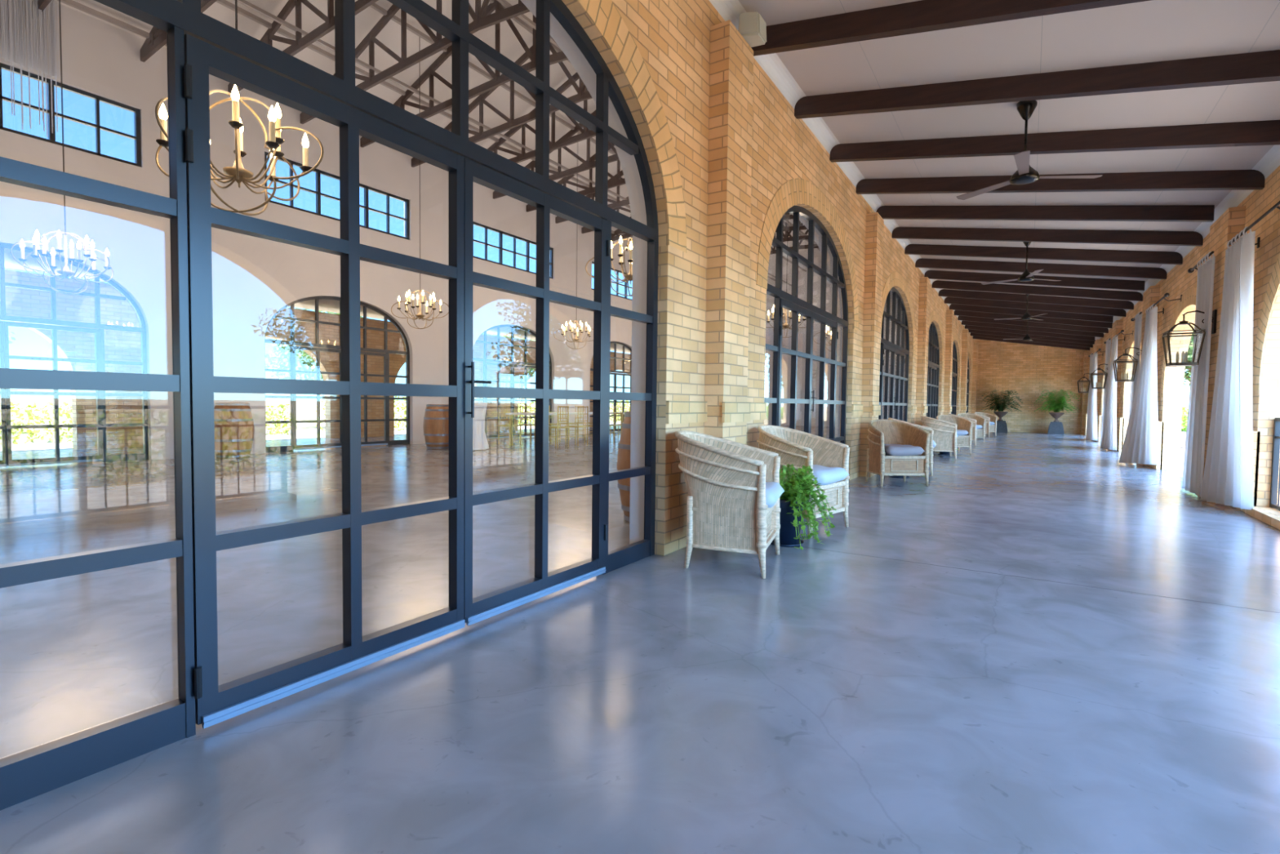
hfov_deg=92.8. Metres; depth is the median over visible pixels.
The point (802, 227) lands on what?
roof truss
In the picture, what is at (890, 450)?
seat cushion
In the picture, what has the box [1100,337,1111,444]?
curtain
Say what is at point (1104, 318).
ceiling beam
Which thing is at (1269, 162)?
trim
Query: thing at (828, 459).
wicker chair
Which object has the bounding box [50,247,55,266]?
candle
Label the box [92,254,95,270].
candle
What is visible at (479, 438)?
cocktail table
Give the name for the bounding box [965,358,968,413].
door
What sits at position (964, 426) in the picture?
wicker chair
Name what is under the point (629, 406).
chair
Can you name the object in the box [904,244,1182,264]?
ceiling beam
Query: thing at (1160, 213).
ceiling beam
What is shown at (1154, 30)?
ceiling
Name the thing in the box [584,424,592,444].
chair
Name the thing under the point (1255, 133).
ceiling beam
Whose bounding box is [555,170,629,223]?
roof truss
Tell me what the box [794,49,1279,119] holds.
ceiling beam
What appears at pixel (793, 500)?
potted plant
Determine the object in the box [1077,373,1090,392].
wall lantern
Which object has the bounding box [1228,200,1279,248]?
curtain rod
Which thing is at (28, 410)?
hedge
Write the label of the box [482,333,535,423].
tree
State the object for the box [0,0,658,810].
door
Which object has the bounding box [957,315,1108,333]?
ceiling beam
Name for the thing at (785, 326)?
chandelier
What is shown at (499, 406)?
chair
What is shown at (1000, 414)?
bowl
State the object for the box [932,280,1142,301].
ceiling beam
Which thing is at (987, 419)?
wicker chair
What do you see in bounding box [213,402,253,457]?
wine barrel
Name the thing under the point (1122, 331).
curtain rod
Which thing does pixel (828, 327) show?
chandelier
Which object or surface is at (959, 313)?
ceiling beam
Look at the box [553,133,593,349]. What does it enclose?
chandelier
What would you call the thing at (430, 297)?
candle
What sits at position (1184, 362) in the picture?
wall lantern
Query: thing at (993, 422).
wicker chair
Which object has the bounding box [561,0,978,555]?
wall
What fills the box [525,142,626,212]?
roof truss
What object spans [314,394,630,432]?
hedge
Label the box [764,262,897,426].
wall
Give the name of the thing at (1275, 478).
iron railing
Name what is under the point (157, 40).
roof truss
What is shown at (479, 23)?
roof truss
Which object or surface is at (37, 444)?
path
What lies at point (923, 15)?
ceiling beam
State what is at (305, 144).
candle
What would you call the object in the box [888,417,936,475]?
wicker chair
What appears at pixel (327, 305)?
ceiling
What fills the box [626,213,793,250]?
roof truss
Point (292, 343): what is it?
window
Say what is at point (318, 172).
window
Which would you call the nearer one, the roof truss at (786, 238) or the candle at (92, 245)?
the candle at (92, 245)
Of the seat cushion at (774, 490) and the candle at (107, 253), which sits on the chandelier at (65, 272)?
the candle at (107, 253)
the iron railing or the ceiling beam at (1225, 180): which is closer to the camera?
the iron railing
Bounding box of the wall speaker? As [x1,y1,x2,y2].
[738,11,766,47]
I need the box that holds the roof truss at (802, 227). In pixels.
[775,220,807,232]
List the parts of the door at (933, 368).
glass, fanlight glass, glass, frame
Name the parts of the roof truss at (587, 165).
web post, web post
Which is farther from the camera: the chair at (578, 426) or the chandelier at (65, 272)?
the chair at (578, 426)
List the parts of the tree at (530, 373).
crown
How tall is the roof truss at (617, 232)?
2.041 m
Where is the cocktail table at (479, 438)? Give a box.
[472,402,488,449]
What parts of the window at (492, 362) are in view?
door, door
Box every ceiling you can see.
[4,248,631,353]
[737,0,1279,316]
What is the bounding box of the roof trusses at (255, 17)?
[51,0,821,286]
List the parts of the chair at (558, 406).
seat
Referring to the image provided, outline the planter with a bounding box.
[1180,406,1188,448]
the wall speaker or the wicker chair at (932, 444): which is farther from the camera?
the wicker chair at (932, 444)
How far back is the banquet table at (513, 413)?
13.97 m
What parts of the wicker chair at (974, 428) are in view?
rail, leg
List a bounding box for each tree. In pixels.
[0,320,16,343]
[265,307,368,380]
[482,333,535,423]
[1183,331,1194,386]
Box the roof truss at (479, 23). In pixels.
[299,0,529,124]
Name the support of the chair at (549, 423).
on the floor
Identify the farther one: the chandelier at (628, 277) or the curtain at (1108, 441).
the curtain at (1108, 441)
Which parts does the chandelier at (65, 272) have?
arm, arm, arm, arm, quatrefoil frame, suspension rod, arm, quatrefoil frame, arm, arm, arm, arm, arm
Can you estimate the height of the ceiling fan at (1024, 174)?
0.685 m
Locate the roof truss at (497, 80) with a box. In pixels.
[360,0,568,147]
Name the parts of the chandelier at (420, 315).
quatrefoil frame, quatrefoil frame, suspension rod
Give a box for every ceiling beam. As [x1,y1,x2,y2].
[751,0,1152,56]
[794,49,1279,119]
[829,120,1279,162]
[855,169,1265,194]
[875,204,1214,222]
[891,226,1203,246]
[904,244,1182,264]
[915,257,1166,279]
[924,270,1145,290]
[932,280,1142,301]
[938,288,1133,310]
[944,297,1126,316]
[949,303,1113,322]
[954,310,1112,328]
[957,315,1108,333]
[961,320,1103,337]
[964,324,1094,340]
[968,328,1095,344]
[970,332,1093,347]
[973,336,1089,350]
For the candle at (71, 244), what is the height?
0.217 m
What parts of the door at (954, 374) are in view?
frame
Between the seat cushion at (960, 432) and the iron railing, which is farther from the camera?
the seat cushion at (960, 432)
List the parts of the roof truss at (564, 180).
web post, web post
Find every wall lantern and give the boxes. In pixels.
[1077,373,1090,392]
[1090,364,1107,388]
[1112,346,1142,382]
[1161,309,1217,366]
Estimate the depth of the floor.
2.27 m
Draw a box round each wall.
[0,0,632,459]
[4,269,631,449]
[402,338,549,439]
[520,0,905,543]
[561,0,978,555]
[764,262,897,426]
[974,338,1087,434]
[1080,165,1279,529]
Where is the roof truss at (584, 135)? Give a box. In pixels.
[487,71,595,163]
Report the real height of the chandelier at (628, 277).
4.902 m
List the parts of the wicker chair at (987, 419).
leg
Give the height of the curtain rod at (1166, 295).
0.100 m
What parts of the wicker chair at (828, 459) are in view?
rail, leg, panel, rail, leg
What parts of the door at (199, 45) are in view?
frame, handle, lever handle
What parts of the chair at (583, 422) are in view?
backrest, seat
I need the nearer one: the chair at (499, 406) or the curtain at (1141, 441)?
the curtain at (1141, 441)
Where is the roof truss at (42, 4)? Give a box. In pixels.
[31,0,51,13]
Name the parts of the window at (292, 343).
door, door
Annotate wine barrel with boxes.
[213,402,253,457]
[422,404,448,448]
[617,411,631,522]
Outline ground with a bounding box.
[0,398,1185,439]
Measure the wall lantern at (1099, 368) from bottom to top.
0.623 m
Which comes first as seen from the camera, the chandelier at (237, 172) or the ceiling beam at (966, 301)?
the chandelier at (237, 172)
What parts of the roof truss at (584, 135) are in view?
web post, web post, web post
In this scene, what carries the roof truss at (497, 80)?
attached to the roof trusses at (255, 17)
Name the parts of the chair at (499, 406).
leg, backrest, seat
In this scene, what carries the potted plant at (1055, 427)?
on the floor
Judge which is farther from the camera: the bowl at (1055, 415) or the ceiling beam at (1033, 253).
the bowl at (1055, 415)
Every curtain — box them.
[1085,352,1097,440]
[1085,353,1093,435]
[1100,334,1118,449]
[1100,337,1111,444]
[1119,303,1159,465]
[1128,311,1142,422]
[1181,251,1215,496]
[1200,226,1255,510]
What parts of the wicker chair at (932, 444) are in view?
rail, leg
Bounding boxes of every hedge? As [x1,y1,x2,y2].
[0,400,290,444]
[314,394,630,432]
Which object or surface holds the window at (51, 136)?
in the wall at (254, 277)
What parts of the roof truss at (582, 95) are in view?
web post, web post, web post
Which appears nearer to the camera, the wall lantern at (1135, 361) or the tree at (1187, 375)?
the wall lantern at (1135, 361)
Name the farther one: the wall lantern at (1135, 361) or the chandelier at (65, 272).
the wall lantern at (1135, 361)
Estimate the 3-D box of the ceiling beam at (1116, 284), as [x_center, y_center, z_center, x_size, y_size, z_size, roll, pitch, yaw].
[7.751,-2.966,12.259,3.731,0.781,0.075,2,3,32]
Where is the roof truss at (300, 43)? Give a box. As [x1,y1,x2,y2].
[227,0,378,96]
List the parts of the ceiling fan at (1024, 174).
blade, blade, down rod, blade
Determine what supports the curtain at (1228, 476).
hanging from the curtain rod at (1276, 206)
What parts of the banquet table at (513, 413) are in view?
leg, leg, leg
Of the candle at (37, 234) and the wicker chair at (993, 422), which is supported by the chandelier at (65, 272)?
the candle at (37, 234)
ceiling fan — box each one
[955,100,1102,199]
[981,241,1061,284]
[993,293,1046,319]
[1003,321,1048,341]
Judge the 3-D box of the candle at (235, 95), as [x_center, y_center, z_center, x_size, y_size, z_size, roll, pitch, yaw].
[-2.318,-1.850,3.495,0.040,0.217,0.040,2,3,32]
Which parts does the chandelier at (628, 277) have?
arm, arm, quatrefoil frame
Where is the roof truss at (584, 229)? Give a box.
[581,196,631,233]
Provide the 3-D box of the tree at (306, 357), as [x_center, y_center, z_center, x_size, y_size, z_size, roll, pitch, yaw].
[-11.620,-2.296,22.578,3.898,4.714,3.820,-1,3,-32]
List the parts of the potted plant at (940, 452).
pot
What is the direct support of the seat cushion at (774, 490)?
on the wicker chair at (735, 490)
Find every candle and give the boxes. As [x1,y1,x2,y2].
[19,240,24,258]
[31,235,37,255]
[34,230,39,248]
[42,236,46,253]
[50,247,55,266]
[56,230,61,249]
[69,240,74,257]
[76,240,81,259]
[84,235,88,254]
[89,240,94,258]
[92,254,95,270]
[105,248,109,266]
[158,103,167,140]
[231,84,239,121]
[240,119,243,151]
[267,105,276,142]
[269,149,275,176]
[274,102,281,137]
[302,133,309,166]
[397,295,399,307]
[408,289,410,302]
[416,293,418,306]
[429,294,431,306]
[618,235,622,253]
[629,241,632,259]
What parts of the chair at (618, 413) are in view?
leg, seat, backrest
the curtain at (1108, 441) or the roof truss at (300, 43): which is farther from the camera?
the curtain at (1108, 441)
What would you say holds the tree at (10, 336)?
on the ground
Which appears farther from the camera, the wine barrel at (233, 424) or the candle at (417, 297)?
the candle at (417, 297)
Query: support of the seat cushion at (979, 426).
on the wicker chair at (980, 421)
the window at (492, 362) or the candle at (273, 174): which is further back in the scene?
the window at (492, 362)
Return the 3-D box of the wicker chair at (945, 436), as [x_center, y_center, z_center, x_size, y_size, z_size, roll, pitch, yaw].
[5.947,0.187,12.171,0.674,0.827,0.653,1,2,18]
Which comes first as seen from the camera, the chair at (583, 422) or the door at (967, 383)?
the chair at (583, 422)
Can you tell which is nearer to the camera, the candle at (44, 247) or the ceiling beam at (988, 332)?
the candle at (44, 247)
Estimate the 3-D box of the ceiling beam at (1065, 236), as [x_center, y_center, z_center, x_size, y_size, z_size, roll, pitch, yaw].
[5.804,-2.855,9.078,3.861,0.802,0.075,2,3,32]
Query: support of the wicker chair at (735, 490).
on the floor
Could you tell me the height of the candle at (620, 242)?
0.217 m
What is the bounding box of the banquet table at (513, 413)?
[506,412,624,447]
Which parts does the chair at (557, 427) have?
leg, seat, backrest, leg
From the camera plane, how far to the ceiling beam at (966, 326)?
20.55 m
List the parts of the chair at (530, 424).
backrest, seat, leg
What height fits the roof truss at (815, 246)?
2.041 m
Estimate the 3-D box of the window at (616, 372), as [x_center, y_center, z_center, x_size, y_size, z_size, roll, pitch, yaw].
[-0.830,-1.373,21.000,0.106,3.100,3.200,2,3,32]
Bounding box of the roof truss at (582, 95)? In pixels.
[411,43,592,167]
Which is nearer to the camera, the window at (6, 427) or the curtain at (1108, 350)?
the window at (6, 427)
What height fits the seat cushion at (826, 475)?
0.136 m
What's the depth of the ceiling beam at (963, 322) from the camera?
19.45 m
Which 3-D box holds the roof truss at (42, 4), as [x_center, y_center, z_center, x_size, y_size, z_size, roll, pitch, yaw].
[-4.404,-6.571,5.902,9.684,2.041,0.070,2,3,32]
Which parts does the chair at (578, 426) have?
leg, seat, leg, backrest, leg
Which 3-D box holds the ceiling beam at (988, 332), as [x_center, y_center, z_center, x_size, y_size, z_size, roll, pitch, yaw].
[13.813,-3.248,21.662,3.861,0.802,0.075,2,3,32]
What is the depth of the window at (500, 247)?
16.43 m
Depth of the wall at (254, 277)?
11.02 m
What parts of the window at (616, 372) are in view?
door, door frame, door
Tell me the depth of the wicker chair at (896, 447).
7.71 m
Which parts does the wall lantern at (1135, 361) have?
lantern glass, lantern frame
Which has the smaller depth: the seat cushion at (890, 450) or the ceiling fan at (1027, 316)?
the seat cushion at (890, 450)
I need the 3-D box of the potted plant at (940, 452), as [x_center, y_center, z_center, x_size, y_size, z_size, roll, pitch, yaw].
[6.386,0.293,12.861,0.585,0.568,0.583,2,3,39]
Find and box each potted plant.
[770,463,836,549]
[889,475,924,478]
[937,431,959,454]
[982,390,1022,432]
[1034,389,1081,434]
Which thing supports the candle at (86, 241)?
on the chandelier at (65, 272)
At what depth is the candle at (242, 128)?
3.90 m
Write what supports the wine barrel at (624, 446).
on the floor
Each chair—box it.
[497,404,521,444]
[519,404,534,443]
[548,405,560,441]
[548,405,568,448]
[558,405,577,440]
[564,405,588,446]
[574,405,592,439]
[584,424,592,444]
[608,406,622,443]
[617,406,631,440]
[675,430,784,578]
[756,425,849,537]
[866,418,930,486]
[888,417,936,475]
[920,415,958,458]
[936,414,972,453]
[948,413,977,445]
[957,413,985,442]
[967,412,990,437]
[973,412,997,435]
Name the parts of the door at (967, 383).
frame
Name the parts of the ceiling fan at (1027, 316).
blade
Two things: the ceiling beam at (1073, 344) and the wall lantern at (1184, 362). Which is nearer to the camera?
the wall lantern at (1184, 362)
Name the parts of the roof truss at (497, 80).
web post, web post, web post, web post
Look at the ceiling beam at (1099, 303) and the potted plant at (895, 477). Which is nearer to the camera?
the potted plant at (895, 477)
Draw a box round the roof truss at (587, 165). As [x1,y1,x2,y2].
[493,110,619,199]
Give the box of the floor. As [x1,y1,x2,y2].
[0,424,1279,853]
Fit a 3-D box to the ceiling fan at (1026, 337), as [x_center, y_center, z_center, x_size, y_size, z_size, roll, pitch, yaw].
[11.397,-2.874,17.736,1.129,0.685,1.009,0,2,-19]
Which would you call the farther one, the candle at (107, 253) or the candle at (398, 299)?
the candle at (398, 299)
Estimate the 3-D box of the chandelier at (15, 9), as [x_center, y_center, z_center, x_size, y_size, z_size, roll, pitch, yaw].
[-8.615,-5.208,7.784,0.108,2.395,1.765,2,3,32]
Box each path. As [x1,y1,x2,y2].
[0,420,620,452]
[1179,448,1184,470]
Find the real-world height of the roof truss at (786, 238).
2.041 m
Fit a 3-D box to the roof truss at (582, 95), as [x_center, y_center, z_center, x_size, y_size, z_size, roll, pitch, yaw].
[-1.066,-6.735,11.146,9.684,2.041,0.070,2,3,32]
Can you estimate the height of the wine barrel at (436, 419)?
0.930 m
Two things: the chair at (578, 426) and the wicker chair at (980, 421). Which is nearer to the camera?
the chair at (578, 426)
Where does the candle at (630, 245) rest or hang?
on the chandelier at (628, 277)
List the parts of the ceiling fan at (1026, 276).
blade, down rod, blade, blade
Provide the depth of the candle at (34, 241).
6.58 m
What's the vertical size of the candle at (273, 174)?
0.217 m
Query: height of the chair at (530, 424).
0.920 m
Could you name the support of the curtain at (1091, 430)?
hanging from the curtain rod
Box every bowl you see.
[993,411,1008,420]
[1048,412,1064,422]
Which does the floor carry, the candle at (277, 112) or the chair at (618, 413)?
the chair at (618, 413)
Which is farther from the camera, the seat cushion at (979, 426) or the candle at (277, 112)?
the seat cushion at (979, 426)
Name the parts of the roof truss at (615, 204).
web post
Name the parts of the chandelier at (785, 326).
quatrefoil frame, suspension rod, quatrefoil frame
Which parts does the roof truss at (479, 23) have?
web post, web post, web post, web post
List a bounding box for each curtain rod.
[1115,329,1133,341]
[1147,293,1182,314]
[1187,251,1213,273]
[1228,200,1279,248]
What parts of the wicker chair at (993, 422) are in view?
rail, panel, leg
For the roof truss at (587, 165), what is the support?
attached to the roof trusses at (255, 17)
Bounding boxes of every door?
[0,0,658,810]
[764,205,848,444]
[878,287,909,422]
[926,321,939,418]
[951,341,957,414]
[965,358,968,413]
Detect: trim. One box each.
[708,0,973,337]
[1093,144,1279,345]
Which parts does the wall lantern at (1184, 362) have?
lantern frame, mounting plate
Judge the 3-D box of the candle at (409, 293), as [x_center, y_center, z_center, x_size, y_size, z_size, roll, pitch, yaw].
[-4.077,-2.313,10.776,0.040,0.217,0.040,2,3,32]
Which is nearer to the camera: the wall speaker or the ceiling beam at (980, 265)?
the wall speaker
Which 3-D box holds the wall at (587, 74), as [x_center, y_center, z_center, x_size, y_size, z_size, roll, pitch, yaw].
[3.918,-2.573,10.114,0.130,6.450,37.400,2,3,32]
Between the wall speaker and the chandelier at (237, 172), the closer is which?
the chandelier at (237, 172)
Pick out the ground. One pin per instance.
(305, 410)
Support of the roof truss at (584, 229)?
attached to the roof trusses at (255, 17)
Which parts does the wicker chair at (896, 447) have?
leg, rail, leg, rail, panel, rail, leg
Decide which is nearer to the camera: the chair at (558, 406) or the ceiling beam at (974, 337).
the chair at (558, 406)
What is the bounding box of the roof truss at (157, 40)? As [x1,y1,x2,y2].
[140,0,217,62]
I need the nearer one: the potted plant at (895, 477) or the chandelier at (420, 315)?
the potted plant at (895, 477)
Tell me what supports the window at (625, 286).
in the wall at (254, 277)
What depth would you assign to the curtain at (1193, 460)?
7.02 m
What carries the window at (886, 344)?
in the wall at (728, 155)
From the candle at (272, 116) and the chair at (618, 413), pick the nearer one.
the candle at (272, 116)
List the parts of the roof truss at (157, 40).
web post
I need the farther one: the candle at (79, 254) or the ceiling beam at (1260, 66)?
the candle at (79, 254)
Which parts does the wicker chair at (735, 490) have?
leg, seat, rail, rail, leg, panel, rail, leg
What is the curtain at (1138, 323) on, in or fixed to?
hanging from the curtain rod
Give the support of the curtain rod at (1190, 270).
attached to the wall at (1266, 288)
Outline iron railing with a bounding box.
[1269,417,1279,510]
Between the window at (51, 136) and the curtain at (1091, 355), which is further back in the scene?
the curtain at (1091, 355)
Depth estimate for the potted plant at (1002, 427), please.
24.43 m
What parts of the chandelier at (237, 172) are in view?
arm, arm, arm, arm, arm, quatrefoil frame, suspension rod, arm, quatrefoil frame, arm, arm, arm, arm, arm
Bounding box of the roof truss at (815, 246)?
[769,225,818,254]
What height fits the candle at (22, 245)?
0.217 m
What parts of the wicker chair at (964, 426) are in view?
rail, rail, panel, leg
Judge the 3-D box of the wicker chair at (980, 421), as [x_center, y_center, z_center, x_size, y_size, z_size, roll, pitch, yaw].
[9.476,0.019,17.567,0.653,0.827,0.674,1,2,4]
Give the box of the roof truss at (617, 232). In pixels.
[611,229,632,241]
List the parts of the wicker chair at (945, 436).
rail, rail, leg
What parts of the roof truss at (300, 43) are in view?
web post, web post, web post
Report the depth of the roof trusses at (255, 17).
11.44 m
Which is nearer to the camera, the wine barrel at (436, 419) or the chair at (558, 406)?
the wine barrel at (436, 419)
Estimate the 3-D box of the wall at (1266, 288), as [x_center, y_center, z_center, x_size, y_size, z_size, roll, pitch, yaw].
[7.378,-0.888,7.964,0.370,3.330,37.400,2,3,32]
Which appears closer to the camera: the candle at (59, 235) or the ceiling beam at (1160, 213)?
the candle at (59, 235)
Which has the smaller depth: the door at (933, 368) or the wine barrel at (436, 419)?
the wine barrel at (436, 419)
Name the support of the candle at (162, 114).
on the chandelier at (237, 172)
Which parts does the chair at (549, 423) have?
leg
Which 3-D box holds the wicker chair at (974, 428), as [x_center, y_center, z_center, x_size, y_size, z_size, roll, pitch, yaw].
[8.621,0.057,16.334,0.674,0.827,0.653,1,2,18]
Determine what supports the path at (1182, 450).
on the ground
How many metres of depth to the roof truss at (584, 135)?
13.13 m
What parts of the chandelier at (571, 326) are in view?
quatrefoil frame, quatrefoil frame, suspension rod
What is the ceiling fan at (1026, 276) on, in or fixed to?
hanging from the ceiling at (1154, 30)
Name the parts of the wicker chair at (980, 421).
rail, panel, leg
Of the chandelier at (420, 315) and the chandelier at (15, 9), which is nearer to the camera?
the chandelier at (15, 9)
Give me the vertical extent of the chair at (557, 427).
0.920 m
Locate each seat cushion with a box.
[765,481,784,507]
[813,464,848,484]
[884,444,924,456]
[956,429,968,435]
[976,424,982,429]
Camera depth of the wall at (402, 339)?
14.10 m
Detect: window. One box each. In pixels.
[0,62,141,167]
[0,243,148,466]
[264,151,408,239]
[264,296,409,452]
[472,222,553,279]
[472,324,551,439]
[589,341,631,433]
[591,261,632,300]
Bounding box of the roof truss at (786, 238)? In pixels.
[782,219,808,241]
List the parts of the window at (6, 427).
door, door handle, door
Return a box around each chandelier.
[0,0,59,137]
[9,0,113,294]
[155,0,324,215]
[391,64,448,328]
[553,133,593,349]
[585,217,632,296]
[765,213,814,337]
[813,325,831,351]
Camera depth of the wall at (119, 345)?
12.19 m
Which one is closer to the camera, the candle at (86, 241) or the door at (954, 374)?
the candle at (86, 241)

